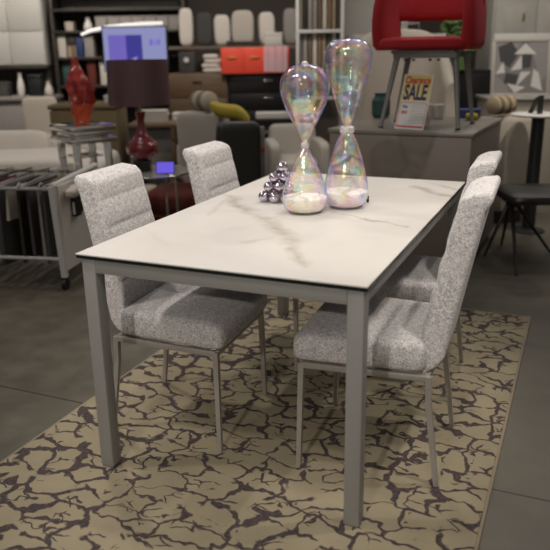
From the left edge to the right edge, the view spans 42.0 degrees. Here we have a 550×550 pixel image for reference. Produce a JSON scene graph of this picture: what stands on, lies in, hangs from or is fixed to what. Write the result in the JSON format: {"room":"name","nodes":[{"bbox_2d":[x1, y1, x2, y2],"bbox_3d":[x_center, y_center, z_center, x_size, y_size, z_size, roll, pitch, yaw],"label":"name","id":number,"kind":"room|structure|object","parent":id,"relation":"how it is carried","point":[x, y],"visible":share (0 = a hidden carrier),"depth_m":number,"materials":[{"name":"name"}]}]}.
{"room":"store","nodes":[
{"label":"store","id":0,"kind":"room"},
{"bbox_2d":[0,0,475,143],"bbox_3d":[-0.057,-3.929,9.954,18.000,4.200,0.154,-1,18,0],"label":"wall","id":1,"kind":"structure","parent":0,"point":[328,118],"depth_m":10.04,"materials":[{"name":"paint"}]},
{"bbox_2d":[106,22,162,25],"bbox_3d":[-1.545,-2.766,7.908,0.614,0.033,0.055,-1,18,-2],"label":"light","id":2,"kind":"object","parent":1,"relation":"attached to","point":[125,24],"depth_m":7.89,"materials":[{"name":"grey"}]},
{"bbox_2d":[168,45,295,51],"bbox_3d":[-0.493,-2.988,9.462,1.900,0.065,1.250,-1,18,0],"label":"wall shelf","id":3,"kind":"object","parent":1,"relation":"attached to","point":[170,49],"visible":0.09,"depth_m":8.86,"materials":[{"name":"black"}]},
{"bbox_2d":[179,8,193,45],"bbox_3d":[-1.105,-3.082,8.924,0.170,0.449,0.162,-1,18,-1],"label":"throw pillow","id":4,"kind":"object","parent":3,"relation":"on","point":[186,34],"visible":0.98,"depth_m":8.86,"materials":[{"name":"white fabric"}]},
{"bbox_2d":[196,12,212,45],"bbox_3d":[-0.885,-3.084,9.005,0.200,0.400,0.158,-1,18,-1],"label":"throw pillow","id":5,"kind":"object","parent":3,"relation":"on","point":[204,27],"visible":0.97,"depth_m":8.94,"materials":[{"name":"grey fabric"}]},
{"bbox_2d":[213,15,229,45],"bbox_3d":[-0.668,-3.073,9.008,0.200,0.370,0.156,-5,18,-11],"label":"throw pillow","id":6,"kind":"object","parent":3,"relation":"on","point":[221,24],"visible":0.87,"depth_m":8.95,"materials":[{"name":"white fabric"}]},
{"bbox_2d":[231,10,253,40],"bbox_3d":[-0.405,-3.101,9.003,0.280,0.419,0.160,-1,18,0],"label":"throw pillow","id":7,"kind":"object","parent":3,"relation":"on","point":[242,21],"visible":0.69,"depth_m":8.93,"materials":[{"name":"grey fabric"}]},
{"bbox_2d":[226,41,258,45],"bbox_3d":[-0.402,-2.875,8.896,0.400,0.055,0.120,-1,18,0],"label":"tray","id":8,"kind":"object","parent":3,"relation":"on","point":[228,43],"visible":0.95,"depth_m":8.84,"materials":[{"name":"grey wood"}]},
{"bbox_2d":[258,12,274,44],"bbox_3d":[-0.109,-3.126,9.100,0.200,0.400,0.158,-5,18,-11],"label":"throw pillow","id":9,"kind":"object","parent":3,"relation":"on","point":[266,24],"visible":0.66,"depth_m":9.03,"materials":[{"name":"white fabric"}]},
{"bbox_2d":[264,32,281,44],"bbox_3d":[-0.023,-2.941,8.929,0.226,0.150,0.166,-1,18,0],"label":"box","id":10,"kind":"object","parent":3,"relation":"on","point":[270,38],"visible":0.91,"depth_m":8.85,"materials":[{"name":"white cardboard"}]},
{"bbox_2d":[283,8,295,44],"bbox_3d":[0.194,-3.150,9.097,0.180,0.439,0.161,-1,18,-1],"label":"throw pillow","id":11,"kind":"object","parent":3,"relation":"on","point":[289,17],"visible":0.88,"depth_m":9.03,"materials":[{"name":"fabric"}]},
{"bbox_2d":[0,144,549,549],"bbox_3d":[0.775,-0.732,6.849,26.000,0.050,24.000,7,19,22],"label":"floor","id":12,"kind":"structure","parent":0,"point":[46,370],"depth_m":3.29,"materials":[{"name":"concrete"}]},
{"bbox_2d":[0,0,57,93],"bbox_3d":[-3.547,-2.550,9.367,1.320,2.020,0.470,-1,18,0],"label":"tall cabinet","id":13,"kind":"object","parent":12,"relation":"on","point":[25,26],"visible":0.72,"depth_m":9.02,"materials":[{"name":"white wood"}]},
{"bbox_2d":[0,94,62,129],"bbox_3d":[-3.341,-1.786,8.901,1.370,0.840,0.480,-1,18,0],"label":"console table","id":14,"kind":"object","parent":12,"relation":"on","point":[11,111],"visible":0.24,"depth_m":8.65,"materials":[{"name":"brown wood"}]},
{"bbox_2d":[0,82,12,96],"bbox_3d":[-3.353,-2.257,8.710,0.266,0.170,0.166,-1,18,0],"label":"case","id":15,"kind":"object","parent":14,"relation":"on","point":[5,87],"visible":1,"depth_m":8.65,"materials":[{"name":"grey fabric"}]},
{"bbox_2d":[17,73,24,95],"bbox_3d":[-3.084,-2.308,8.695,0.091,0.270,0.091,-1,18,0],"label":"vase","id":16,"kind":"object","parent":14,"relation":"on","point":[20,84],"visible":1,"depth_m":8.67,"materials":[{"name":"grey ceramic"}]},
{"bbox_2d":[27,74,45,95],"bbox_3d":[-2.894,-2.302,8.698,0.156,0.250,0.166,-1,18,0],"label":"case","id":17,"kind":"object","parent":14,"relation":"on","point":[36,85],"visible":1,"depth_m":8.63,"materials":[{"name":"black"}]},
{"bbox_2d":[22,97,56,135],"bbox_3d":[-2.530,-1.482,7.833,0.420,0.881,0.496,-6,18,-16],"label":"chair","id":18,"kind":"object","parent":12,"relation":"on","point":[36,114],"visible":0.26,"depth_m":7.87,"materials":[{"name":"beige fabric"}]},
{"bbox_2d":[0,163,97,288],"bbox_3d":[-1.816,-0.347,4.573,1.296,0.657,0.699,2,18,9],"label":"trolley","id":19,"kind":"object","parent":12,"relation":"on","point":[72,234],"visible":0.66,"depth_m":4.26,"materials":[{"name":"grey metal"}]},
{"bbox_2d":[0,175,39,264],"bbox_3d":[-1.585,-0.358,4.513,0.047,0.460,0.520,2,18,9],"label":"swatch","id":20,"kind":"object","parent":19,"relation":"hanging from","point":[10,236],"visible":0.31,"depth_m":4.34,"materials":[{"name":"grey fabric"}]},
{"bbox_2d":[6,175,48,220],"bbox_3d":[-1.527,-0.486,4.458,0.046,0.185,0.520,2,18,9],"label":"swatch","id":21,"kind":"object","parent":19,"relation":"hanging from","point":[11,198],"visible":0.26,"depth_m":4.26,"materials":[{"name":"beige fabric"}]},
{"bbox_2d":[16,175,57,262],"bbox_3d":[-1.463,-0.362,4.487,0.046,0.441,0.520,2,18,9],"label":"swatch","id":22,"kind":"object","parent":19,"relation":"hanging from","point":[25,233],"visible":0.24,"depth_m":4.28,"materials":[{"name":"black fabric"}]},
{"bbox_2d":[26,176,64,260],"bbox_3d":[-1.413,-0.368,4.494,0.047,0.434,0.520,2,18,9],"label":"swatch","id":23,"kind":"object","parent":19,"relation":"hanging from","point":[31,196],"visible":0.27,"depth_m":4.29,"materials":[{"name":"grey fabric"}]},
{"bbox_2d":[37,185,57,264],"bbox_3d":[-1.348,-0.358,4.499,0.047,0.459,0.520,2,18,9],"label":"swatch","id":24,"kind":"object","parent":19,"relation":"hanging from","point":[39,193],"visible":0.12,"depth_m":4.25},
{"bbox_2d":[42,191,57,255],"bbox_3d":[-1.302,-0.379,4.452,0.047,0.393,0.520,2,18,9],"label":"swatch","id":25,"kind":"object","parent":19,"relation":"hanging from","point":[49,228],"visible":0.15,"depth_m":4.23,"materials":[{"name":"grey fabric"}]},
{"bbox_2d":[65,184,79,197],"bbox_3d":[-1.185,-0.495,4.231,0.070,0.070,0.160,2,18,9],"label":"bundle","id":26,"kind":"object","parent":19,"relation":"on","point":[72,191],"visible":0.76,"depth_m":4.17,"materials":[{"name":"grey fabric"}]},
{"bbox_2d":[71,195,83,216],"bbox_3d":[-1.190,-0.444,4.350,0.034,0.155,0.152,2,18,9],"label":"gun","id":27,"kind":"object","parent":19,"relation":"hanging from","point":[77,207],"visible":0.73,"depth_m":4.30,"materials":[{"name":"black"}]},
{"bbox_2d":[0,130,120,177],"bbox_3d":[-2.193,-0.759,5.743,1.820,0.749,0.950,-2,18,-3],"label":"sofa","id":28,"kind":"object","parent":12,"relation":"on","point":[19,149],"visible":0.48,"depth_m":5.66,"materials":[{"name":"fabric"}]},
{"bbox_2d":[0,130,53,148],"bbox_3d":[-2.140,-1.035,5.885,0.620,0.308,0.236,-2,18,-3],"label":"cushion","id":29,"kind":"object","parent":28,"relation":"on","point":[9,139],"depth_m":5.78,"materials":[{"name":"white fabric"}]},
{"bbox_2d":[0,147,86,177],"bbox_3d":[-2.240,-0.843,5.645,1.460,0.250,0.720,-2,18,-3],"label":"seat cushion","id":30,"kind":"object","parent":28,"relation":"on","point":[16,157],"depth_m":5.36,"materials":[{"name":"white fabric"}]},
{"bbox_2d":[49,121,116,174],"bbox_3d":[-1.309,-0.613,5.023,0.330,0.880,0.330,-16,23,-39],"label":"side table","id":31,"kind":"object","parent":12,"relation":"on","point":[70,133],"visible":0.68,"depth_m":4.84,"materials":[{"name":"wood"}]},
{"bbox_2d":[65,57,95,123],"bbox_3d":[-1.311,-1.242,4.829,0.203,0.435,0.159,-16,23,-39],"label":"glass sculpture","id":32,"kind":"object","parent":31,"relation":"on","point":[82,98],"visible":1,"depth_m":4.79,"materials":[{"name":"glass"}]},
{"bbox_2d":[67,152,102,157],"bbox_3d":[-1.312,-0.828,4.955,0.180,0.012,0.180,-16,23,-39],"label":"shelf","id":33,"kind":"object","parent":31,"relation":"attached to","point":[87,154],"depth_m":4.94,"materials":[{"name":"white"}]},
{"bbox_2d":[47,101,130,163],"bbox_3d":[-1.758,-1.208,6.920,0.640,0.885,0.520,-1,18,0],"label":"cabinet","id":34,"kind":"object","parent":12,"relation":"on","point":[60,112],"visible":0.32,"depth_m":6.60,"materials":[{"name":"brown wood"}]},
{"bbox_2d":[48,0,189,151],"bbox_3d":[-1.981,-2.789,9.424,1.700,2.400,0.470,-1,18,0],"label":"shelving unit","id":35,"kind":"object","parent":12,"relation":"on","point":[60,11],"visible":0.25,"depth_m":9.42,"materials":[{"name":"brown wood"}]},
{"bbox_2d":[57,34,67,56],"bbox_3d":[-2.733,-2.964,9.276,0.106,0.280,0.166,-1,18,0],"label":"book","id":36,"kind":"object","parent":35,"relation":"on","point":[62,45],"visible":0.73,"depth_m":9.20,"materials":[{"name":"paper"}]},
{"bbox_2d":[62,61,70,84],"bbox_3d":[-2.679,-2.650,9.407,0.166,0.300,0.166,-1,18,0],"label":"book","id":37,"kind":"object","parent":35,"relation":"on","point":[66,65],"visible":0.38,"depth_m":9.31,"materials":[{"name":"teal"}]},
{"bbox_2d":[75,34,84,56],"bbox_3d":[-2.508,-2.969,9.275,0.096,0.285,0.166,-1,18,0],"label":"book","id":38,"kind":"object","parent":35,"relation":"on","point":[80,48],"visible":0.68,"depth_m":9.20,"materials":[{"name":"blue"}]},
{"bbox_2d":[83,34,96,56],"bbox_3d":[-2.388,-2.969,9.276,0.126,0.280,0.166,-1,18,0],"label":"book","id":39,"kind":"object","parent":35,"relation":"on","point":[90,46],"visible":0.94,"depth_m":9.21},
{"bbox_2d":[87,61,98,84],"bbox_3d":[-2.379,-2.645,9.379,0.106,0.300,0.166,-1,18,0],"label":"book","id":40,"kind":"object","parent":35,"relation":"on","point":[93,76],"visible":0.94,"depth_m":9.31,"materials":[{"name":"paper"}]},
{"bbox_2d":[95,16,107,27],"bbox_3d":[-2.207,-3.215,9.168,0.151,0.170,0.166,-1,18,0],"label":"carton","id":41,"kind":"object","parent":35,"relation":"on","point":[100,21],"visible":0.62,"depth_m":9.08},
{"bbox_2d":[99,61,106,84],"bbox_3d":[-2.219,-2.647,9.379,0.106,0.300,0.166,-1,18,0],"label":"book","id":42,"kind":"object","parent":35,"relation":"on","point":[103,75],"visible":0.41,"depth_m":9.31,"materials":[{"name":"grey fabric"}]},
{"bbox_2d":[168,15,178,28],"bbox_3d":[-1.277,-3.229,9.168,0.151,0.170,0.166,-1,18,0],"label":"carton","id":43,"kind":"object","parent":35,"relation":"on","point":[173,19],"visible":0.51,"depth_m":9.09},
{"bbox_2d":[101,25,169,184],"bbox_3d":[-1.396,-1.729,7.391,0.650,1.585,0.350,-1,18,-2],"label":"display screen","id":44,"kind":"object","parent":12,"relation":"on","point":[118,42],"visible":0.5,"depth_m":7.17,"materials":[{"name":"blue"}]},
{"bbox_2d":[128,120,176,183],"bbox_3d":[-0.936,-1.134,6.957,0.860,0.700,0.400,-1,18,0],"label":"table","id":45,"kind":"object","parent":12,"relation":"on","point":[171,123],"visible":0.2,"depth_m":6.67,"materials":[{"name":"brown wood"}]},
{"bbox_2d":[141,109,168,122],"bbox_3d":[-1.146,-1.518,6.836,0.272,0.109,0.180,-3,18,-5],"label":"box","id":46,"kind":"object","parent":45,"relation":"on","point":[151,115],"visible":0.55,"depth_m":6.76,"materials":[{"name":"cardboard"}]},
{"bbox_2d":[141,165,188,220],"bbox_3d":[-0.908,-0.530,5.365,0.596,0.504,0.596,-1,18,0],"label":"glass table","id":47,"kind":"object","parent":12,"relation":"on","point":[179,170],"visible":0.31,"depth_m":5.21,"materials":[{"name":"grey"}]},
{"bbox_2d":[106,59,170,170],"bbox_3d":[-0.974,-1.150,5.190,0.442,0.783,0.442,-1,18,0],"label":"table lamp","id":48,"kind":"object","parent":47,"relation":"on","point":[139,83],"visible":1,"depth_m":4.97,"materials":[{"name":"fabric"}]},
{"bbox_2d":[156,161,174,173],"bbox_3d":[-0.785,-0.772,5.144,0.135,0.090,0.055,0,18,3],"label":"digital frame","id":49,"kind":"object","parent":47,"relation":"on","point":[162,167],"visible":1,"depth_m":5.12,"materials":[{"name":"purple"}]},
{"bbox_2d":[147,182,195,215],"bbox_3d":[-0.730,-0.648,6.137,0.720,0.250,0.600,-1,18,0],"label":"armchair","id":50,"kind":"object","parent":12,"relation":"on","point":[156,195],"visible":0.28,"depth_m":5.87,"materials":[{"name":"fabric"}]},
{"bbox_2d":[168,72,228,164],"bbox_3d":[-0.884,-1.843,8.553,0.685,1.090,0.470,-1,18,0],"label":"dresser","id":51,"kind":"object","parent":12,"relation":"on","point":[181,85],"visible":0.23,"depth_m":8.24,"materials":[{"name":"brown wood"}]},
{"bbox_2d":[178,51,195,72],"bbox_3d":[-1.026,-2.487,8.383,0.180,0.240,0.145,-1,18,0],"label":"case","id":52,"kind":"object","parent":51,"relation":"on","point":[190,66],"visible":0.99,"depth_m":8.33,"materials":[{"name":"grey fabric"}]},
{"bbox_2d":[202,54,220,71],"bbox_3d":[-0.731,-2.478,8.390,0.250,0.204,0.199,-1,18,0],"label":"linens","id":53,"kind":"object","parent":51,"relation":"on","point":[211,62],"visible":0.91,"depth_m":8.30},
{"bbox_2d":[176,111,228,182],"bbox_3d":[-0.531,-1.032,6.351,0.540,0.861,0.665,4,18,16],"label":"armchair","id":54,"kind":"object","parent":12,"relation":"on","point":[194,128],"visible":0.21,"depth_m":5.99,"materials":[{"name":"grey fabric"}]},
{"bbox_2d":[190,90,217,110],"bbox_3d":[-0.591,-1.449,5.958,0.160,0.160,0.260,-13,21,-34],"label":"bolster pillow","id":55,"kind":"object","parent":54,"relation":"on","point":[199,100],"visible":0.86,"depth_m":5.88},
{"bbox_2d":[210,101,249,120],"bbox_3d":[-0.359,-1.304,5.774,0.320,0.188,0.219,-1,18,0],"label":"throw pillow","id":56,"kind":"object","parent":54,"relation":"on","point":[229,111],"visible":0.89,"depth_m":5.67,"materials":[{"name":"fabric"}]},
{"bbox_2d":[216,121,260,186],"bbox_3d":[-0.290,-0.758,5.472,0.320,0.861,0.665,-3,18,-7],"label":"armchair","id":57,"kind":"object","parent":12,"relation":"on","point":[243,138],"visible":0.34,"depth_m":5.10,"materials":[{"name":"black leather"}]},
{"bbox_2d":[260,126,264,177],"bbox_3d":[-0.096,-0.725,5.455,0.048,0.800,0.140,-1,18,0],"label":"post","id":58,"kind":"object","parent":12,"relation":"on","point":[261,127],"visible":0.2,"depth_m":5.37,"materials":[{"name":"grey"}]},
{"bbox_2d":[0,295,530,549],"bbox_3d":[0.063,0.525,2.802,1.580,0.010,2.750,7,19,22],"label":"area rug","id":59,"kind":"object","parent":12,"relation":"on","point":[171,487],"visible":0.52,"depth_m":2.46,"materials":[{"name":"brown carpet"}]},
{"bbox_2d":[74,163,266,450],"bbox_3d":[-0.369,0.082,2.659,0.571,0.932,0.467,5,19,19],"label":"dining chair","id":60,"kind":"object","parent":59,"relation":"on","point":[114,198],"visible":0.74,"depth_m":2.53,"materials":[{"name":"fabric"}]},
{"bbox_2d":[183,141,298,370],"bbox_3d":[-0.074,-0.117,3.276,0.571,0.932,0.467,6,19,20],"label":"dining chair","id":61,"kind":"object","parent":59,"relation":"on","point":[210,165],"visible":0.2,"depth_m":3.13,"materials":[{"name":"fabric"}]},
{"bbox_2d":[76,172,464,527],"bbox_3d":[0.132,0.112,2.843,0.925,0.750,1.610,7,19,22],"label":"dining table","id":62,"kind":"object","parent":59,"relation":"on","point":[234,240],"visible":0.79,"depth_m":2.26,"materials":[{"name":"white stone"}]},
{"bbox_2d":[258,162,298,202],"bbox_3d":[0.022,-0.374,2.882,0.166,0.156,0.124,7,19,22],"label":"cluster","id":63,"kind":"object","parent":62,"relation":"on","point":[277,179],"visible":0.84,"depth_m":2.87,"materials":[{"name":"silver metal"}]},
{"bbox_2d":[280,61,329,213],"bbox_3d":[0.110,-0.500,2.627,0.181,0.546,0.181,1,18,6],"label":"hourglass","id":64,"kind":"object","parent":62,"relation":"on","point":[298,203],"visible":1,"depth_m":2.63,"materials":[{"name":"clear glass"}]},
{"bbox_2d":[324,38,372,208],"bbox_3d":[0.271,-0.562,2.694,0.176,0.620,0.176,-8,19,-22],"label":"hourglass","id":65,"kind":"object","parent":62,"relation":"on","point":[338,197],"visible":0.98,"depth_m":2.71,"materials":[{"name":"clear glass"}]},
{"bbox_2d":[293,175,500,486],"bbox_3d":[0.402,0.149,2.391,0.583,0.945,0.467,6,19,20],"label":"dining chair","id":66,"kind":"object","parent":59,"relation":"on","point":[407,338],"visible":0.94,"depth_m":2.22,"materials":[{"name":"fabric"}]},
{"bbox_2d":[338,151,501,387],"bbox_3d":[0.578,-0.023,2.930,0.583,0.945,0.467,6,19,20],"label":"dining chair","id":67,"kind":"object","parent":59,"relation":"on","point":[415,279],"visible":0.21,"depth_m":2.76,"materials":[{"name":"fabric"}]},
{"bbox_2d":[228,72,306,138],"bbox_3d":[-0.077,-1.851,8.555,0.900,1.080,0.470,-1,18,0],"label":"dresser","id":68,"kind":"object","parent":12,"relation":"on","point":[254,93],"visible":0.26,"depth_m":8.25,"materials":[{"name":"black paint"}]},
{"bbox_2d":[220,47,288,73],"bbox_3d":[-0.226,-2.464,8.231,0.770,0.285,0.377,-1,18,0],"label":"upper cabinet","id":69,"kind":"object","parent":68,"relation":"on","point":[246,60],"visible":1,"depth_m":8.07,"materials":[{"name":"red paint"}]},
{"bbox_2d":[256,116,314,131],"bbox_3d":[0.103,-1.171,6.992,0.560,0.720,0.320,-1,18,0],"label":"table","id":70,"kind":"object","parent":12,"relation":"on","point":[260,122],"visible":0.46,"depth_m":6.74,"materials":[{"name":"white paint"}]},
{"bbox_2d":[256,111,290,118],"bbox_3d":[-0.012,-1.532,6.857,0.340,0.050,0.200,-1,18,0],"label":"tray","id":71,"kind":"object","parent":70,"relation":"on","point":[266,114],"visible":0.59,"depth_m":6.76,"materials":[{"name":"grey ceramic"}]},
{"bbox_2d":[292,100,313,117],"bbox_3d":[0.267,-1.583,6.842,0.208,0.150,0.208,-1,18,0],"label":"box","id":72,"kind":"object","parent":70,"relation":"on","point":[301,108],"visible":0.98,"depth_m":6.75,"materials":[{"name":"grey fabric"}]},
{"bbox_2d":[265,123,329,175],"bbox_3d":[0.181,-0.960,6.355,0.520,0.701,0.658,-3,18,-5],"label":"armchair","id":73,"kind":"object","parent":12,"relation":"on","point":[283,144],"visible":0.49,"depth_m":6.28,"materials":[{"name":"grey fabric"}]},
{"bbox_2d":[296,0,343,124],"bbox_3d":[0.452,-2.119,7.355,0.485,2.300,0.700,-1,18,0],"label":"rack","id":74,"kind":"object","parent":12,"relation":"on","point":[341,30],"visible":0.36,"depth_m":7.20,"materials":[{"name":"grey"}]},
{"bbox_2d":[299,33,301,94],"bbox_3d":[0.258,-2.184,7.418,0.038,0.612,0.300,-1,18,0],"label":"sample","id":75,"kind":"object","parent":74,"relation":"hanging from","point":[300,34],"visible":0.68,"depth_m":7.27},
{"bbox_2d":[302,33,306,94],"bbox_3d":[0.307,-2.185,7.418,0.038,0.612,0.300,-1,18,0],"label":"sample","id":76,"kind":"object","parent":74,"relation":"hanging from","point":[304,35],"visible":0.88,"depth_m":7.30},
{"bbox_2d":[302,0,306,29],"bbox_3d":[0.297,-2.838,7.212,0.038,0.702,0.300,-1,18,0],"label":"sample","id":77,"kind":"object","parent":74,"relation":"hanging from","point":[304,2],"visible":0.96,"depth_m":7.14,"materials":[{"name":"brown wood"}]},
{"bbox_2d":[307,33,311,94],"bbox_3d":[0.355,-2.186,7.418,0.038,0.612,0.300,-1,18,0],"label":"sample","id":78,"kind":"object","parent":74,"relation":"hanging from","point":[309,35],"visible":0.82,"depth_m":7.30,"materials":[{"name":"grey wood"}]},
{"bbox_2d":[307,0,311,29],"bbox_3d":[0.346,-2.839,7.212,0.038,0.702,0.300,-1,18,0],"label":"sample","id":79,"kind":"object","parent":74,"relation":"hanging from","point":[309,2],"visible":0.98,"depth_m":7.14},
{"bbox_2d":[312,33,316,94],"bbox_3d":[0.404,-2.187,7.418,0.038,0.612,0.300,-1,18,0],"label":"sample","id":80,"kind":"object","parent":74,"relation":"hanging from","point":[314,35],"visible":0.79,"depth_m":7.30,"materials":[{"name":"grey fabric"}]},
{"bbox_2d":[312,0,316,29],"bbox_3d":[0.394,-2.840,7.212,0.038,0.702,0.300,-1,18,0],"label":"sample","id":81,"kind":"object","parent":74,"relation":"hanging from","point":[314,2],"visible":1,"depth_m":7.14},
{"bbox_2d":[317,33,321,94],"bbox_3d":[0.452,-2.187,7.418,0.038,0.612,0.300,-1,18,0],"label":"sample","id":82,"kind":"object","parent":74,"relation":"hanging from","point":[319,35],"visible":0.78,"depth_m":7.27,"materials":[{"name":"brown wood"}]},
{"bbox_2d":[317,0,321,28],"bbox_3d":[0.443,-2.840,7.212,0.038,0.702,0.300,-1,18,0],"label":"sample","id":83,"kind":"object","parent":74,"relation":"hanging from","point":[319,2],"visible":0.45,"depth_m":7.14,"materials":[{"name":"brown wood"}]},
{"bbox_2d":[321,33,325,94],"bbox_3d":[0.501,-2.188,7.418,0.038,0.612,0.300,-1,18,0],"label":"sample","id":84,"kind":"object","parent":74,"relation":"hanging from","point":[323,91],"visible":0.73,"depth_m":7.28,"materials":[{"name":"wood"}]},
{"bbox_2d":[322,0,326,28],"bbox_3d":[0.491,-2.841,7.212,0.038,0.702,0.300,-1,18,0],"label":"sample","id":85,"kind":"object","parent":74,"relation":"hanging from","point":[324,2],"visible":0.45,"depth_m":7.14,"materials":[{"name":"wood"}]},
{"bbox_2d":[326,33,330,94],"bbox_3d":[0.549,-2.189,7.418,0.038,0.612,0.300,-1,18,0],"label":"sample","id":86,"kind":"object","parent":74,"relation":"hanging from","point":[328,35],"visible":0.64,"depth_m":7.27,"materials":[{"name":"grey fabric"}]},
{"bbox_2d":[327,0,331,28],"bbox_3d":[0.540,-2.842,7.212,0.038,0.702,0.300,-1,18,0],"label":"sample","id":87,"kind":"object","parent":74,"relation":"hanging from","point":[329,2],"visible":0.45,"depth_m":7.14,"materials":[{"name":"brown wood"}]},
{"bbox_2d":[331,33,335,94],"bbox_3d":[0.598,-2.189,7.418,0.038,0.612,0.300,-1,18,0],"label":"sample","id":88,"kind":"object","parent":74,"relation":"hanging from","point":[333,35],"visible":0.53,"depth_m":7.29,"materials":[{"name":"beige fabric"}]},
{"bbox_2d":[331,0,336,28],"bbox_3d":[0.588,-2.842,7.212,0.038,0.702,0.300,-1,18,0],"label":"sample","id":89,"kind":"object","parent":74,"relation":"hanging from","point":[333,14],"visible":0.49,"depth_m":7.14,"materials":[{"name":"wood"}]},
{"bbox_2d":[335,33,339,94],"bbox_3d":[0.646,-2.190,7.418,0.038,0.612,0.300,-1,18,0],"label":"sample","id":90,"kind":"object","parent":74,"relation":"hanging from","point":[337,34],"visible":0.75,"depth_m":7.30,"materials":[{"name":"brown wood"}]},
{"bbox_2d":[336,0,340,28],"bbox_3d":[0.637,-2.843,7.212,0.038,0.702,0.300,-1,18,0],"label":"sample","id":91,"kind":"object","parent":74,"relation":"hanging from","point":[338,3],"visible":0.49,"depth_m":7.14,"materials":[{"name":"wood"}]},
{"bbox_2d":[343,30,371,123],"bbox_3d":[0.874,-1.817,7.673,0.330,1.520,0.040,-1,18,0],"label":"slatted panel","id":92,"kind":"object","parent":12,"relation":"on","point":[345,62],"visible":0.08,"depth_m":7.57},
{"bbox_2d":[338,0,407,125],"bbox_3d":[1.048,-2.248,7.737,0.720,2.300,0.300,-1,18,0],"label":"wall","id":93,"kind":"structure","parent":12,"relation":"on","point":[357,13],"depth_m":7.54,"materials":[{"name":"paint"}]},
{"bbox_2d":[347,33,445,122],"bbox_3d":[1.147,-1.563,6.957,0.840,1.460,0.500,-1,18,0],"label":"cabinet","id":94,"kind":"object","parent":12,"relation":"on","point":[352,45],"visible":0.16,"depth_m":6.84,"materials":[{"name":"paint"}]},
{"bbox_2d":[349,29,454,122],"bbox_3d":[1.101,-1.344,6.198,0.900,1.500,0.840,-1,18,0],"label":"sofa","id":95,"kind":"object","parent":12,"relation":"on","point":[442,92],"visible":0.09,"depth_m":6.30,"materials":[{"name":"beige fabric"}]},
{"bbox_2d":[328,115,502,256],"bbox_3d":[0.968,-0.595,4.881,0.898,0.868,1.040,8,19,25],"label":"display cabinet","id":96,"kind":"object","parent":12,"relation":"on","point":[442,152],"visible":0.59,"depth_m":4.38,"materials":[{"name":"beige paint"}]},
{"bbox_2d":[372,93,389,117],"bbox_3d":[0.758,-1.214,5.127,0.130,0.170,0.130,7,19,22],"label":"jar","id":97,"kind":"object","parent":96,"relation":"on","point":[378,100],"visible":0.77,"depth_m":5.08,"materials":[{"name":"teal"}]},
{"bbox_2d":[394,74,434,130],"bbox_3d":[0.883,-1.064,4.394,0.205,0.321,0.213,15,23,41],"label":"sale sign","id":98,"kind":"object","parent":96,"relation":"on","point":[416,89],"visible":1,"depth_m":4.35,"materials":[{"name":"white paper"}]},
{"bbox_2d":[372,0,486,129],"bbox_3d":[0.971,-1.396,4.461,0.638,0.913,0.655,7,19,23],"label":"tub chair","id":99,"kind":"object","parent":96,"relation":"on","point":[387,16],"visible":0.99,"depth_m":4.28,"materials":[{"name":"red fabric"}]},
{"bbox_2d":[434,104,443,118],"bbox_3d":[1.137,-1.135,4.973,0.066,0.100,0.066,7,19,22],"label":"paper roll","id":100,"kind":"object","parent":96,"relation":"on","point":[438,108],"visible":1,"depth_m":4.95,"materials":[{"name":"paper"}]},
{"bbox_2d":[459,69,490,107],"bbox_3d":[1.948,-1.561,7.479,0.440,1.120,0.412,-1,18,0],"label":"base cabinet","id":101,"kind":"object","parent":12,"relation":"on","point":[480,78],"visible":0.19,"depth_m":7.16,"materials":[{"name":"black paint"}]},
{"bbox_2d":[440,20,476,69],"bbox_3d":[1.832,-2.300,7.062,0.419,0.534,0.304,-1,18,0],"label":"plant","id":102,"kind":"object","parent":101,"relation":"on","point":[445,27],"visible":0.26,"depth_m":7.01,"materials":[{"name":"green plant"}]},
{"bbox_2d":[486,115,531,222],"bbox_3d":[1.793,-0.877,5.775,0.529,0.845,0.495,-6,18,-16],"label":"barrel chair","id":103,"kind":"object","parent":12,"relation":"on","point":[514,141],"visible":0.31,"depth_m":5.52,"materials":[{"name":"beige fabric"}]},
{"bbox_2d":[486,95,516,114],"bbox_3d":[1.716,-1.287,5.432,0.245,0.140,0.140,-12,21,-33],"label":"bolster pillow","id":104,"kind":"object","parent":103,"relation":"on","point":[507,104],"visible":1,"depth_m":5.38,"materials":[{"name":"fabric"}]},
{"bbox_2d":[475,0,549,69],"bbox_3d":[3.162,-2.318,7.529,1.950,2.500,0.572,-1,18,0],"label":"wardrobe","id":105,"kind":"object","parent":12,"relation":"on","point":[503,16],"visible":0.33,"depth_m":7.18,"materials":[{"name":"beige wood"}]},
{"bbox_2d":[475,94,549,183],"bbox_3d":[2.508,-1.206,6.678,1.210,0.910,0.500,-1,18,0],"label":"console","id":106,"kind":"object","parent":12,"relation":"on","point":[523,103],"visible":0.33,"depth_m":6.45,"materials":[{"name":"beige wood"}]},
{"bbox_2d":[490,38,549,96],"bbox_3d":[2.178,-1.836,6.351,0.510,0.497,0.103,1,18,5],"label":"framed picture","id":107,"kind":"object","parent":106,"relation":"on","point":[520,67],"visible":1,"depth_m":6.34,"materials":[{"name":"grey paper"}]},
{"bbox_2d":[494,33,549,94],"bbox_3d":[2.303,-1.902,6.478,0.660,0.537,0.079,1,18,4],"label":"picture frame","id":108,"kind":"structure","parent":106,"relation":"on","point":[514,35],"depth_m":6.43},
{"bbox_2d":[483,183,549,274],"bbox_3d":[1.659,-0.325,4.651,0.544,0.462,0.723,-1,18,0],"label":"swivel chair","id":109,"kind":"object","parent":12,"relation":"on","point":[515,195],"visible":0.92,"depth_m":4.59,"materials":[{"name":"black leather"}]},
{"bbox_2d":[510,111,549,234],"bbox_3d":[1.919,-0.754,5.329,0.394,0.876,0.394,-1,18,0],"label":"pedestal table","id":110,"kind":"object","parent":12,"relation":"on","point":[538,120],"visible":0.86,"depth_m":5.26,"materials":[{"name":"black"}]},
{"bbox_2d":[528,95,543,113],"bbox_3d":[1.879,-1.227,5.165,0.055,0.135,0.091,-10,20,-27],"label":"easel","id":111,"kind":"object","parent":110,"relation":"on","point":[539,100],"visible":0.93,"depth_m":5.14,"materials":[{"name":"black"}]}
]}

